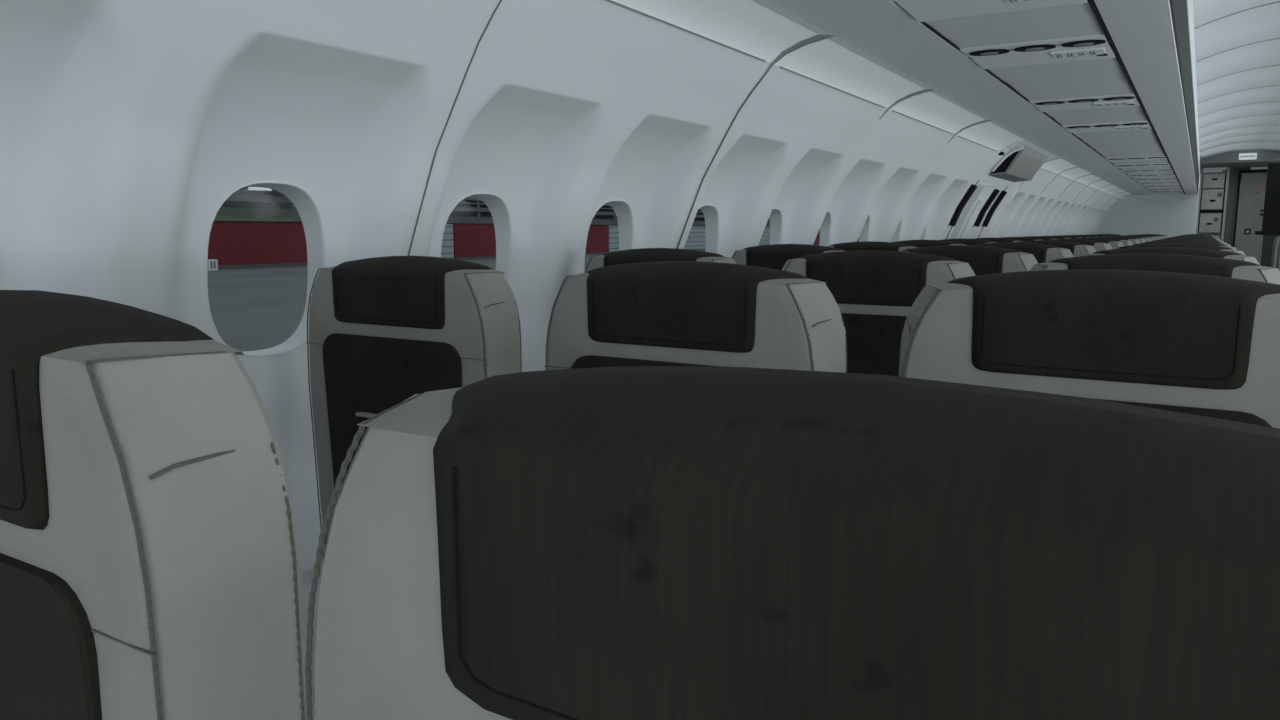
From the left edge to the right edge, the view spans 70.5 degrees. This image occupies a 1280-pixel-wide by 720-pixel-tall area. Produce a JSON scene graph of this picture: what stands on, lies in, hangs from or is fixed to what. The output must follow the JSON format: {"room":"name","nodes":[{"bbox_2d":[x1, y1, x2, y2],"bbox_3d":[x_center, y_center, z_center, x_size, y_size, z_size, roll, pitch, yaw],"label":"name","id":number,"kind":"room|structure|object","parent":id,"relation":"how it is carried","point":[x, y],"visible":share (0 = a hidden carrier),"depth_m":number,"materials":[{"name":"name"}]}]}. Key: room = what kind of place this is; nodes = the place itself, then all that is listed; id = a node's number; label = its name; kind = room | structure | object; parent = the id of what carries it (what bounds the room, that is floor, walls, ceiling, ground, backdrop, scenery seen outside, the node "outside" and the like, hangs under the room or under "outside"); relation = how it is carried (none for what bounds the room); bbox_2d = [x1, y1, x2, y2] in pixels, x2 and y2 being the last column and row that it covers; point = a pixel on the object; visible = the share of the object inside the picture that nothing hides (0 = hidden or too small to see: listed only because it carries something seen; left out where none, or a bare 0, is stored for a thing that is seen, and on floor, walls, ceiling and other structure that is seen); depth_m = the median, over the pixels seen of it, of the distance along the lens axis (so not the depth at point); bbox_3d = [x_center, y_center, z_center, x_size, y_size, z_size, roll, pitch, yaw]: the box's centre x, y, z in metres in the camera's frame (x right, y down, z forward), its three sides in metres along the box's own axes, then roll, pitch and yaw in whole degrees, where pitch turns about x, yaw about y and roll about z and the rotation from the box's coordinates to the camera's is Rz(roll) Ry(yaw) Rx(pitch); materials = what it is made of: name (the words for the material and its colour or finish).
{"room":"aircraft cabin","nodes":[
{"label":"aircraft cabin","id":0,"kind":"room"},
{"bbox_2d":[0,0,1023,719],"bbox_3d":[0.265,0.019,2.535,0.588,1.746,6.225,5,10,31],"label":"wall","id":1,"kind":"structure","parent":0,"point":[127,126],"depth_m":1.63,"materials":[{"name":"plastic"}]},
{"bbox_2d":[408,0,501,255],"bbox_3d":[-0.265,-0.028,1.630,0.557,1.396,0.004,5,10,31],"label":"trim","id":2,"kind":"structure","parent":1,"relation":"attached to","point":[500,1],"depth_m":1.62,"materials":[{"name":"grey plastic"}]},
{"bbox_2d":[607,0,765,61],"bbox_3d":[0.077,-0.714,1.936,0.006,0.005,0.939,5,10,31],"label":"trim","id":3,"kind":"structure","parent":1,"relation":"attached to","point":[617,3],"depth_m":1.95,"materials":[{"name":"grey plastic"}]},
{"bbox_2d":[676,35,834,248],"bbox_3d":[0.280,-0.153,2.506,0.557,1.395,0.004,5,10,31],"label":"trim","id":4,"kind":"structure","parent":1,"relation":"attached to","point":[760,80],"depth_m":2.48,"materials":[{"name":"grey plastic"}]},
{"bbox_2d":[762,35,832,76],"bbox_3d":[0.419,-0.783,2.330,0.231,0.098,0.070,5,10,31],"label":"trim","id":5,"kind":"structure","parent":1,"relation":"attached to","point":[816,37],"depth_m":2.32,"materials":[{"name":"grey plastic"}]},
{"bbox_2d":[780,66,885,107],"bbox_3d":[0.622,-0.839,2.812,0.006,0.005,0.939,5,10,31],"label":"trim","id":6,"kind":"structure","parent":1,"relation":"attached to","point":[780,66],"depth_m":2.72,"materials":[{"name":"grey plastic"}]},
{"bbox_2d":[879,89,934,119],"bbox_3d":[0.964,-0.908,3.205,0.231,0.098,0.070,5,10,31],"label":"trim","id":7,"kind":"structure","parent":1,"relation":"attached to","point":[925,90],"depth_m":3.20,"materials":[{"name":"grey plastic"}]},
{"bbox_2d":[752,0,1149,37],"bbox_3d":[0.532,-0.922,1.659,0.770,0.382,1.039,5,10,31],"label":"bin","id":8,"kind":"object","parent":1,"relation":"attached to","point":[839,18],"visible":0.8,"depth_m":2.06,"materials":[{"name":"plastic"}]},
{"bbox_2d":[893,0,1087,21],"bbox_3d":[0.730,-0.768,1.904,0.352,0.020,0.360,5,10,31],"label":"panel","id":9,"kind":"object","parent":8,"relation":"attached to","point":[921,10],"visible":1,"depth_m":1.98,"materials":[{"name":"grey plastic"}]},
{"bbox_2d":[948,120,992,142],"bbox_3d":[1.508,-1.033,4.081,0.231,0.098,0.070,5,10,31],"label":"trim","id":10,"kind":"structure","parent":1,"relation":"attached to","point":[984,121],"depth_m":4.08,"materials":[{"name":"grey plastic"}]},
{"bbox_2d":[941,171,1020,239],"bbox_3d":[2.136,-0.389,5.830,0.303,1.587,1.391,5,10,31],"label":"door","id":11,"kind":"structure","parent":1,"relation":"in","point":[978,211],"depth_m":5.46,"materials":[{"name":"plastic"}]},
{"bbox_2d":[828,0,1185,90],"bbox_3d":[1.076,-1.047,2.535,0.770,0.382,1.039,5,10,31],"label":"bin","id":12,"kind":"object","parent":1,"relation":"attached to","point":[1148,36],"visible":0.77,"depth_m":2.45,"materials":[{"name":"plastic"}]},
{"bbox_2d":[922,2,1103,49],"bbox_3d":[0.921,-0.818,2.214,0.356,0.017,0.375,5,10,31],"label":"filler panel","id":13,"kind":"object","parent":12,"relation":"attached to","point":[1074,20],"visible":0.77,"depth_m":2.20,"materials":[{"name":"plastic"}]},
{"bbox_2d":[960,34,1115,68],"bbox_3d":[1.115,-0.856,2.523,0.352,0.020,0.360,5,10,31],"label":"passenger service unit","id":14,"kind":"object","parent":12,"relation":"attached to","point":[1092,47],"visible":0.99,"depth_m":2.48,"materials":[{"name":"grey plastic"}]},
{"bbox_2d":[970,49,1009,55],"bbox_3d":[0.960,-0.845,2.486,0.104,0.004,0.068,4,9,27],"label":"air vent","id":15,"kind":"object","parent":14,"relation":"attached to","point":[980,52],"depth_m":2.48,"materials":[{"name":"grey"}]},
{"bbox_2d":[1014,44,1055,51],"bbox_3d":[1.059,-0.836,2.426,0.104,0.004,0.068,6,10,35],"label":"air vent","id":16,"kind":"object","parent":14,"relation":"attached to","point":[1030,47],"depth_m":2.41,"materials":[{"name":"grey"}]},
{"bbox_2d":[1062,40,1105,46],"bbox_3d":[1.159,-0.828,2.365,0.104,0.004,0.068,6,10,35],"label":"air vent","id":17,"kind":"object","parent":14,"relation":"attached to","point":[1071,43],"depth_m":2.36,"materials":[{"name":"grey"}]},
{"bbox_2d":[930,0,1193,120],"bbox_3d":[1.621,-1.172,3.410,0.770,0.382,1.039,5,10,31],"label":"bin","id":18,"kind":"object","parent":1,"relation":"attached to","point":[1162,91],"visible":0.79,"depth_m":3.33,"materials":[{"name":"plastic"}]},
{"bbox_2d":[985,58,1133,100],"bbox_3d":[1.420,-0.932,3.016,0.356,0.017,0.809,5,10,31],"label":"filler panel","id":19,"kind":"object","parent":18,"relation":"attached to","point":[1098,77],"visible":0.75,"depth_m":2.97,"materials":[{"name":"plastic"}]},
{"bbox_2d":[1029,94,1139,111],"bbox_3d":[1.728,-0.997,3.509,0.352,0.020,0.360,5,10,31],"label":"passenger service unit","id":20,"kind":"object","parent":18,"relation":"attached to","point":[1121,100],"visible":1,"depth_m":3.47,"materials":[{"name":"grey plastic"}]},
{"bbox_2d":[1035,101,1064,104],"bbox_3d":[1.573,-0.985,3.471,0.104,0.004,0.068,4,9,27],"label":"air vent","id":21,"kind":"object","parent":20,"relation":"attached to","point":[1042,102],"depth_m":3.46,"materials":[{"name":"grey"}]},
{"bbox_2d":[1068,99,1098,102],"bbox_3d":[1.671,-0.977,3.411,0.104,0.004,0.068,6,10,35],"label":"air vent","id":22,"kind":"object","parent":20,"relation":"attached to","point":[1071,100],"depth_m":3.40,"materials":[{"name":"grey"}]},
{"bbox_2d":[1103,97,1134,100],"bbox_3d":[1.772,-0.968,3.350,0.104,0.004,0.068,6,10,35],"label":"air vent","id":23,"kind":"object","parent":20,"relation":"attached to","point":[1104,98],"depth_m":3.34,"materials":[{"name":"grey"}]},
{"bbox_2d":[981,140,1058,181],"bbox_3d":[2.358,-1.219,5.574,0.249,0.180,1.391,5,10,31],"label":"wall","id":24,"kind":"structure","parent":0,"point":[996,158],"depth_m":5.14,"materials":[{"name":"plastic"}]},
{"bbox_2d":[988,146,1047,181],"bbox_3d":[2.276,-1.196,5.518,0.250,0.174,1.090,5,10,31],"label":"hood","id":25,"kind":"object","parent":24,"relation":"attached to","point":[1022,163],"visible":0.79,"depth_m":5.39,"materials":[{"name":"grey plastic"}]},
{"bbox_2d":[989,25,1195,140],"bbox_3d":[2.166,-1.297,4.286,0.770,0.382,1.039,5,10,31],"label":"bin","id":26,"kind":"object","parent":24,"relation":"attached to","point":[1165,121],"visible":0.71,"depth_m":4.23,"materials":[{"name":"plastic"}]},
{"bbox_2d":[1043,106,1147,125],"bbox_3d":[1.977,-1.060,3.911,0.356,0.017,0.594,5,10,31],"label":"filler panel","id":27,"kind":"object","parent":26,"relation":"attached to","point":[1132,113],"visible":0.7,"depth_m":3.92,"materials":[{"name":"plastic"}]},
{"bbox_2d":[1062,121,1151,132],"bbox_3d":[2.228,-1.111,4.313,0.352,0.020,0.360,5,10,31],"label":"passenger service unit","id":28,"kind":"object","parent":26,"relation":"attached to","point":[1135,125],"visible":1,"depth_m":4.27,"materials":[{"name":"grey plastic"}]},
{"bbox_2d":[1094,124,1118,126],"bbox_3d":[2.172,-1.091,4.216,0.104,0.004,0.068,6,10,35],"label":"air vent","id":29,"kind":"object","parent":28,"relation":"attached to","point":[1099,125],"depth_m":4.19,"materials":[{"name":"grey"}]},
{"bbox_2d":[1122,123,1147,125],"bbox_3d":[2.272,-1.083,4.154,0.104,0.004,0.068,6,10,35],"label":"air vent","id":30,"kind":"object","parent":28,"relation":"attached to","point":[1123,124],"depth_m":4.14,"materials":[{"name":"grey"}]},
{"bbox_2d":[1028,63,1196,153],"bbox_3d":[2.711,-1.422,5.162,0.770,0.382,1.039,5,10,31],"label":"bin","id":31,"kind":"object","parent":24,"relation":"attached to","point":[1172,140],"visible":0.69,"depth_m":5.11,"materials":[{"name":"plastic"}]},
{"bbox_2d":[1071,129,1164,157],"bbox_3d":[2.819,-1.253,5.265,0.356,0.017,1.899,5,10,31],"label":"filler panel","id":32,"kind":"object","parent":31,"relation":"attached to","point":[1125,143],"visible":0.76,"depth_m":5.15,"materials":[{"name":"plastic"}]},
{"bbox_2d":[1053,94,1197,163],"bbox_3d":[3.255,-1.546,6.037,0.770,0.382,1.039,5,10,31],"label":"bin","id":33,"kind":"object","parent":24,"relation":"attached to","point":[1173,154],"visible":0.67,"depth_m":6.00,"materials":[{"name":"plastic"}]},
{"bbox_2d":[1106,156,1166,161],"bbox_3d":[3.413,-1.383,6.217,0.352,0.020,0.360,5,10,31],"label":"passenger service unit","id":34,"kind":"object","parent":33,"relation":"attached to","point":[1149,158],"visible":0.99,"depth_m":6.17,"materials":[{"name":"grey plastic"}]},
{"bbox_2d":[989,158,1131,237],"bbox_3d":[4.625,-0.980,9.544,0.588,1.746,7.623,5,10,31],"label":"wall","id":35,"kind":"structure","parent":0,"point":[1030,211],"depth_m":8.05,"materials":[{"name":"plastic"}]},
{"bbox_2d":[1073,111,1197,171],"bbox_3d":[3.800,-1.671,6.913,0.770,0.382,1.039,5,10,31],"label":"bin","id":36,"kind":"object","parent":35,"relation":"attached to","point":[1179,164],"visible":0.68,"depth_m":6.89,"materials":[{"name":"plastic"}]},
{"bbox_2d":[1111,160,1168,164],"bbox_3d":[3.606,-1.433,6.529,0.356,0.017,0.380,5,10,31],"label":"filler panel","id":37,"kind":"object","parent":36,"relation":"attached to","point":[1156,161],"visible":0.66,"depth_m":6.57,"materials":[{"name":"plastic"}]},
{"bbox_2d":[1115,163,1169,167],"bbox_3d":[3.801,-1.472,6.841,0.352,0.020,0.360,5,10,31],"label":"passenger service unit","id":38,"kind":"object","parent":36,"relation":"attached to","point":[1153,164],"visible":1,"depth_m":6.78,"materials":[{"name":"grey plastic"}]},
{"bbox_2d":[1119,166,1171,169],"bbox_3d":[3.983,-1.520,7.137,0.356,0.017,0.341,5,10,31],"label":"filler panel","id":39,"kind":"object","parent":36,"relation":"attached to","point":[1140,168],"visible":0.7,"depth_m":7.20,"materials":[{"name":"plastic"}]},
{"bbox_2d":[1089,127,1198,177],"bbox_3d":[4.345,-1.796,7.789,0.770,0.382,1.039,5,10,31],"label":"bin","id":40,"kind":"object","parent":35,"relation":"attached to","point":[1179,172],"visible":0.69,"depth_m":7.78,"materials":[{"name":"plastic"}]},
{"bbox_2d":[1122,169,1172,172],"bbox_3d":[4.169,-1.556,7.432,0.352,0.020,0.360,5,10,31],"label":"passenger service unit","id":41,"kind":"object","parent":40,"relation":"attached to","point":[1141,170],"visible":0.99,"depth_m":7.37,"materials":[{"name":"grey plastic"}]},
{"bbox_2d":[1125,172,1173,174],"bbox_3d":[4.359,-1.606,7.740,0.356,0.017,0.370,5,10,31],"label":"filler panel","id":42,"kind":"object","parent":40,"relation":"attached to","point":[1143,172],"visible":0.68,"depth_m":7.82,"materials":[{"name":"plastic"}]},
{"bbox_2d":[1128,173,1174,176],"bbox_3d":[4.552,-1.644,8.048,0.352,0.020,0.360,5,10,31],"label":"passenger service unit","id":43,"kind":"object","parent":40,"relation":"attached to","point":[1173,174],"visible":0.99,"depth_m":7.98,"materials":[{"name":"grey plastic"}]},
{"bbox_2d":[1100,141,1198,182],"bbox_3d":[4.889,-1.921,8.664,0.770,0.382,1.039,5,10,31],"label":"bin","id":44,"kind":"object","parent":35,"relation":"attached to","point":[1192,177],"visible":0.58,"depth_m":8.68,"materials":[{"name":"plastic"}]},
{"bbox_2d":[1131,176,1175,178],"bbox_3d":[4.747,-1.695,8.364,0.356,0.017,0.390,5,10,31],"label":"filler panel","id":45,"kind":"object","parent":44,"relation":"attached to","point":[1162,176],"visible":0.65,"depth_m":8.41,"materials":[{"name":"plastic"}]},
{"bbox_2d":[1134,178,1176,180],"bbox_3d":[4.945,-1.734,8.680,0.352,0.020,0.360,5,10,31],"label":"passenger service unit","id":46,"kind":"object","parent":44,"relation":"attached to","point":[1149,179],"visible":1,"depth_m":8.61,"materials":[{"name":"grey plastic"}]},
{"bbox_2d":[1110,150,1199,186],"bbox_3d":[5.434,-2.046,9.540,0.770,0.382,1.039,5,10,31],"label":"bin","id":47,"kind":"object","parent":35,"relation":"attached to","point":[1183,183],"visible":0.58,"depth_m":9.58,"materials":[{"name":"plastic"}]},
{"bbox_2d":[1139,182,1178,184],"bbox_3d":[5.343,-1.825,9.320,0.352,0.020,0.360,5,10,31],"label":"passenger service unit","id":48,"kind":"object","parent":47,"relation":"attached to","point":[1140,183],"visible":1,"depth_m":9.27,"materials":[{"name":"grey plastic"}]},
{"bbox_2d":[1118,154,1199,190],"bbox_3d":[5.979,-2.171,10.416,0.770,0.382,1.039,5,10,31],"label":"bin","id":49,"kind":"object","parent":35,"relation":"attached to","point":[1188,186],"visible":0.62,"depth_m":10.33,"materials":[{"name":"plastic"}]},
{"bbox_2d":[1126,165,1199,193],"bbox_3d":[6.524,-2.295,11.291,0.770,0.382,1.039,5,10,31],"label":"bin","id":50,"kind":"object","parent":35,"relation":"attached to","point":[1185,190],"visible":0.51,"depth_m":11.31,"materials":[{"name":"plastic"}]},
{"bbox_2d":[1133,173,1199,194],"bbox_3d":[6.971,-2.398,12.010,0.770,0.382,0.666,5,10,31],"label":"bin","id":51,"kind":"object","parent":35,"relation":"attached to","point":[1199,173],"visible":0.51,"depth_m":11.95,"materials":[{"name":"plastic"}]},
{"bbox_2d":[1088,0,1184,193],"bbox_3d":[2.704,-1.173,4.735,0.006,0.013,17.500,5,10,31],"label":"panel gasket","id":52,"kind":"object","parent":51,"relation":"attached to","point":[1091,2],"visible":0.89,"depth_m":2.71,"materials":[{"name":"black rubber"}]},
{"bbox_2d":[1097,189,1198,237],"bbox_3d":[6.936,-1.442,12.560,1.268,1.810,0.025,5,10,31],"label":"wall","id":53,"kind":"structure","parent":0,"point":[1168,214],"depth_m":12.40,"materials":[{"name":"plastic"}]},
{"bbox_2d":[1193,0,1279,155],"bbox_3d":[2.871,-1.462,3.730,1.010,0.098,16.250,5,10,31],"label":"ceiling","id":54,"kind":"structure","parent":0,"point":[1237,42],"depth_m":5.37,"materials":[{"name":"plastic"}]},
{"bbox_2d":[1200,146,1279,163],"bbox_3d":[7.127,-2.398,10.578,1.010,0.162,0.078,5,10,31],"label":"trim","id":55,"kind":"structure","parent":54,"relation":"attached to","point":[1262,155],"depth_m":10.60,"materials":[{"name":"grey plastic"}]},
{"bbox_2d":[1238,153,1256,159],"bbox_3d":[7.084,-2.372,10.548,0.176,0.074,0.014,5,10,31],"label":"exit sign","id":56,"kind":"object","parent":55,"relation":"attached to","point":[1242,156],"visible":1,"depth_m":10.54,"materials":[{"name":"white plastic"}]},
{"bbox_2d":[1200,161,1279,173],"bbox_3d":[8.227,-2.521,11.695,1.705,0.030,2.989,5,10,31],"label":"ceiling","id":57,"kind":"structure","parent":0,"point":[1239,164],"depth_m":11.41,"materials":[{"name":"grey plastic"}]},
{"bbox_2d":[1223,168,1266,246],"bbox_3d":[8.513,-1.481,11.879,1.455,2.080,0.097,5,10,31],"label":"wall","id":58,"kind":"structure","parent":0,"point":[1234,172],"depth_m":12.11,"materials":[{"name":"grey plastic"}]},
{"bbox_2d":[1233,170,1266,264],"bbox_3d":[8.177,-1.477,11.995,0.548,2.040,0.063,5,10,31],"label":"door","id":59,"kind":"structure","parent":58,"relation":"in","point":[1251,183],"depth_m":11.99,"materials":[{"name":"laminate"}]},
{"bbox_3d":[3.828,0.488,5.577,3.600,0.040,19.900,5,10,31],"label":"floor","id":60,"kind":"structure","parent":0,"visible":0},
{"bbox_2d":[0,290,306,719],"bbox_3d":[-0.252,0.541,0.733,0.472,1.212,0.474,5,10,31],"label":"seat","id":61,"kind":"object","parent":60,"relation":"on","point":[150,570],"visible":1,"depth_m":0.40,"materials":[{"name":"grey plastic"}]},
{"bbox_2d":[307,256,521,557],"bbox_3d":[-0.266,0.417,1.636,0.472,1.212,0.474,5,10,31],"label":"seat","id":62,"kind":"object","parent":60,"relation":"on","point":[384,332],"visible":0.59,"depth_m":1.37,"materials":[{"name":"grey fabric"}]},
{"bbox_2d":[584,248,735,272],"bbox_3d":[0.137,0.325,2.283,0.472,1.212,0.474,5,10,31],"label":"seat","id":63,"kind":"object","parent":60,"relation":"on","point":[640,255],"visible":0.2,"depth_m":2.02,"materials":[{"name":"grey fabric"}]},
{"bbox_2d":[545,261,846,372],"bbox_3d":[0.151,0.454,1.381,0.472,1.212,0.474,5,10,31],"label":"seat","id":64,"kind":"object","parent":60,"relation":"on","point":[660,313],"visible":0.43,"depth_m":1.10,"materials":[{"name":"grey fabric"}]},
{"bbox_2d":[732,244,842,269],"bbox_3d":[0.539,0.233,2.930,0.472,1.212,0.474,5,10,31],"label":"seat","id":65,"kind":"object","parent":60,"relation":"on","point":[774,256],"visible":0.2,"depth_m":2.68,"materials":[{"name":"grey fabric"}]},
{"bbox_2d":[305,366,1279,719],"bbox_3d":[0.157,0.584,0.485,0.472,1.212,0.474,5,10,31],"label":"seat","id":66,"kind":"object","parent":60,"relation":"on","point":[619,542],"visible":1,"depth_m":0.22,"materials":[{"name":"grey fabric"}]},
{"bbox_2d":[826,241,918,250],"bbox_3d":[0.942,0.141,3.578,0.472,1.212,0.474,5,10,31],"label":"seat","id":67,"kind":"object","parent":60,"relation":"on","point":[867,245],"visible":0.15,"depth_m":3.31,"materials":[{"name":"grey fabric"}]},
{"bbox_2d":[782,250,975,375],"bbox_3d":[0.554,0.361,2.029,0.472,1.212,0.474,5,10,31],"label":"seat","id":68,"kind":"object","parent":60,"relation":"on","point":[874,292],"visible":0.26,"depth_m":1.76,"materials":[{"name":"grey fabric"}]},
{"bbox_2d":[892,240,963,246],"bbox_3d":[1.345,0.048,4.225,0.472,1.212,0.474,5,10,31],"label":"seat","id":69,"kind":"object","parent":60,"relation":"on","point":[916,243],"visible":0.09,"depth_m":3.95,"materials":[{"name":"grey fabric"}]},
{"bbox_2d":[902,245,1037,275],"bbox_3d":[0.956,0.269,2.676,0.472,1.212,0.474,5,10,31],"label":"seat","id":70,"kind":"object","parent":60,"relation":"on","point":[983,260],"visible":0.16,"depth_m":2.37,"materials":[{"name":"grey fabric"}]},
{"bbox_2d":[942,238,997,244],"bbox_3d":[1.747,-0.044,4.873,0.472,1.212,0.474,5,10,31],"label":"seat","id":71,"kind":"object","parent":60,"relation":"on","point":[962,241],"visible":0.08,"depth_m":4.59,"materials":[{"name":"grey fabric"}]},
{"bbox_2d":[975,238,1020,241],"bbox_3d":[2.150,-0.136,5.520,0.472,1.212,0.474,5,10,31],"label":"seat","id":72,"kind":"object","parent":60,"relation":"on","point":[990,239],"visible":0.06,"depth_m":5.23,"materials":[{"name":"grey fabric"}]},
{"bbox_2d":[1001,237,1040,240],"bbox_3d":[2.553,-0.229,6.167,0.472,1.212,0.474,5,10,31],"label":"seat","id":73,"kind":"object","parent":60,"relation":"on","point":[1017,238],"visible":0.04,"depth_m":5.88,"materials":[{"name":"grey fabric"}]},
{"bbox_2d":[971,242,1073,263],"bbox_3d":[1.359,0.177,3.323,0.472,1.212,0.474,5,10,31],"label":"seat","id":74,"kind":"object","parent":60,"relation":"on","point":[1043,253],"visible":0.13,"depth_m":3.01,"materials":[{"name":"grey fabric"}]},
{"bbox_2d":[1019,240,1096,256],"bbox_3d":[1.762,0.085,3.971,0.472,1.212,0.474,5,10,31],"label":"seat","id":75,"kind":"object","parent":60,"relation":"on","point":[1077,249],"visible":0.09,"depth_m":3.65,"materials":[{"name":"grey fabric"}]},
{"bbox_2d":[1052,239,1112,250],"bbox_3d":[2.165,-0.008,4.618,0.472,1.212,0.474,5,10,31],"label":"seat","id":76,"kind":"object","parent":60,"relation":"on","point":[1099,246],"visible":0.14,"depth_m":4.30,"materials":[{"name":"grey fabric"}]},
{"bbox_2d":[898,269,1279,428],"bbox_3d":[0.560,0.489,1.132,0.472,1.212,0.474,5,10,31],"label":"seat","id":77,"kind":"object","parent":60,"relation":"on","point":[1195,344],"visible":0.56,"depth_m":0.86,"materials":[{"name":"grey fabric"}]},
{"bbox_2d":[1070,238,1123,248],"bbox_3d":[2.567,-0.100,5.266,0.472,1.212,0.474,5,10,31],"label":"seat","id":78,"kind":"object","parent":60,"relation":"on","point":[1114,244],"visible":0.11,"depth_m":4.94,"materials":[{"name":"grey fabric"}]},
{"bbox_2d":[1087,237,1133,245],"bbox_3d":[2.970,-0.192,5.913,0.472,1.212,0.474,5,10,31],"label":"seat","id":79,"kind":"object","parent":60,"relation":"on","point":[1125,242],"visible":0.07,"depth_m":5.59,"materials":[{"name":"grey fabric"}]},
{"bbox_2d":[1030,253,1279,284],"bbox_3d":[0.962,0.397,1.780,0.472,1.212,0.474,5,10,31],"label":"seat","id":80,"kind":"object","parent":60,"relation":"on","point":[1190,264],"visible":0.18,"depth_m":1.50,"materials":[{"name":"grey fabric"}]},
{"bbox_2d":[1081,247,1259,264],"bbox_3d":[1.365,0.305,2.427,0.472,1.212,0.474,5,10,31],"label":"seat","id":81,"kind":"object","parent":60,"relation":"on","point":[1156,250],"visible":0.1,"depth_m":2.15,"materials":[{"name":"grey fabric"}]},
{"bbox_2d":[1109,243,1244,254],"bbox_3d":[1.768,0.212,3.074,0.472,1.212,0.474,5,10,31],"label":"seat","id":82,"kind":"object","parent":60,"relation":"on","point":[1202,246],"visible":0.1,"depth_m":2.80,"materials":[{"name":"grey fabric"}]},
{"bbox_2d":[1134,241,1236,249],"bbox_3d":[2.171,0.120,3.722,0.472,1.212,0.474,5,10,31],"label":"seat","id":83,"kind":"object","parent":60,"relation":"on","point":[1184,242],"visible":0.06,"depth_m":3.45,"materials":[{"name":"grey fabric"}]},
{"bbox_2d":[1144,239,1230,245],"bbox_3d":[2.573,0.028,4.369,0.472,1.212,0.474,5,10,31],"label":"seat","id":84,"kind":"object","parent":60,"relation":"on","point":[1177,239],"visible":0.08,"depth_m":4.10,"materials":[{"name":"grey fabric"}]},
{"bbox_2d":[1154,238,1226,243],"bbox_3d":[2.976,-0.065,5.016,0.472,1.212,0.474,5,10,31],"label":"seat","id":85,"kind":"object","parent":60,"relation":"on","point":[1175,238],"visible":0.04,"depth_m":4.75,"materials":[{"name":"grey fabric"}]},
{"bbox_2d":[1195,167,1229,240],"bbox_3d":[7.773,-1.552,12.378,0.325,2.080,0.630,5,10,31],"label":"galley cabinet","id":86,"kind":"object","parent":60,"relation":"on","point":[1213,187],"visible":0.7,"depth_m":12.06,"materials":[{"name":"metal"}]},
{"bbox_2d":[1255,163,1279,266],"bbox_3d":[7.519,-1.302,10.784,0.355,2.035,0.107,5,10,31],"label":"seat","id":87,"kind":"object","parent":60,"relation":"on","point":[1270,223],"visible":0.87,"depth_m":10.70,"materials":[{"name":"black fabric"}]},
{"bbox_2d":[1271,236,1279,267],"bbox_3d":[7.045,-0.746,9.795,0.472,1.212,0.474,5,10,31],"label":"seat","id":88,"kind":"object","parent":60,"relation":"on","point":[1276,241],"visible":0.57,"depth_m":9.66,"materials":[{"name":"grey plastic"}]},
{"bbox_2d":[1276,240,1279,270],"bbox_3d":[6.642,-0.653,9.148,0.472,1.212,0.474,5,10,31],"label":"seat","id":89,"kind":"object","parent":60,"relation":"on","point":[1278,249],"visible":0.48,"depth_m":9.03,"materials":[{"name":"grey plastic"}]},
{"label":"outside","id":90,"kind":"structure","parent":0,"visible":0},
{"bbox_2d":[207,250,705,350],"bbox_3d":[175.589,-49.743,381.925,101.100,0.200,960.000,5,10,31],"label":"apron","id":91,"kind":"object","parent":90,"point":[252,308],"depth_m":58.17,"materials":[{"name":"concrete"}]},
{"bbox_2d":[207,259,217,270],"bbox_3d":[-49.438,-10.920,104.174,1.030,1.280,1.200,5,10,31],"label":"box","id":92,"kind":"object","parent":91,"relation":"on","point":[212,263],"visible":0.73,"depth_m":103.96,"materials":[{"name":"white"}]},
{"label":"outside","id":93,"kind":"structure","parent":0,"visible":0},
{"bbox_2d":[214,214,292,220],"bbox_3d":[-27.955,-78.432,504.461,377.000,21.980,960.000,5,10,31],"label":"field","id":94,"kind":"structure","parent":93,"point":[217,217],"depth_m":206.34,"materials":[{"name":"green plant"}]},
{"bbox_2d":[208,221,307,268],"bbox_3d":[-53.264,-14.685,114.677,8.250,5.770,41.000,5,10,31],"label":"hall","id":95,"kind":"object","parent":94,"relation":"on","point":[234,244],"visible":0.21,"depth_m":114.76,"materials":[{"name":"red"}]},
{"bbox_2d":[217,201,298,216],"bbox_3d":[-89.344,-36.216,220.061,6.800,4.300,30.600,5,10,31],"label":"shed","id":96,"kind":"object","parent":94,"relation":"on","point":[228,208],"visible":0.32,"depth_m":213.47,"materials":[{"name":"concrete"}]},
{"bbox_2d":[225,190,291,202],"bbox_3d":[-103.676,-46.707,262.478,6.800,4.300,45.600,5,10,31],"label":"shed","id":97,"kind":"object","parent":94,"relation":"on","point":[239,195],"visible":0.2,"depth_m":252.94,"materials":[{"name":"metal"}]},
{"bbox_2d":[441,223,454,258],"bbox_3d":[-37.794,-18.229,139.544,8.250,5.770,17.400,5,10,31],"label":"hall","id":98,"kind":"object","parent":94,"relation":"on","point":[447,250],"visible":0.1,"depth_m":143.77,"materials":[{"name":"concrete"}]},
{"bbox_2d":[453,223,608,258],"bbox_3d":[-21.407,-21.984,165.887,8.250,5.770,44.500,5,10,31],"label":"hall","id":99,"kind":"object","parent":94,"relation":"on","point":[471,240],"visible":0.26,"depth_m":150.67,"materials":[{"name":"red"}]},
{"bbox_2d":[292,197,769,225],"bbox_3d":[8.013,-34.601,237.429,14.000,10.600,223.000,5,10,31],"label":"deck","id":100,"kind":"object","parent":94,"relation":"on","point":[470,209],"visible":0.06,"depth_m":166.23,"materials":[{"name":"metal"}]},
{"bbox_2d":[608,225,769,251],"bbox_3d":[18.159,-31.050,229.487,8.250,5.770,105.800,5,10,31],"label":"hall","id":101,"kind":"object","parent":94,"relation":"on","point":[696,240],"visible":0.17,"depth_m":213.41,"materials":[{"name":"metal"}]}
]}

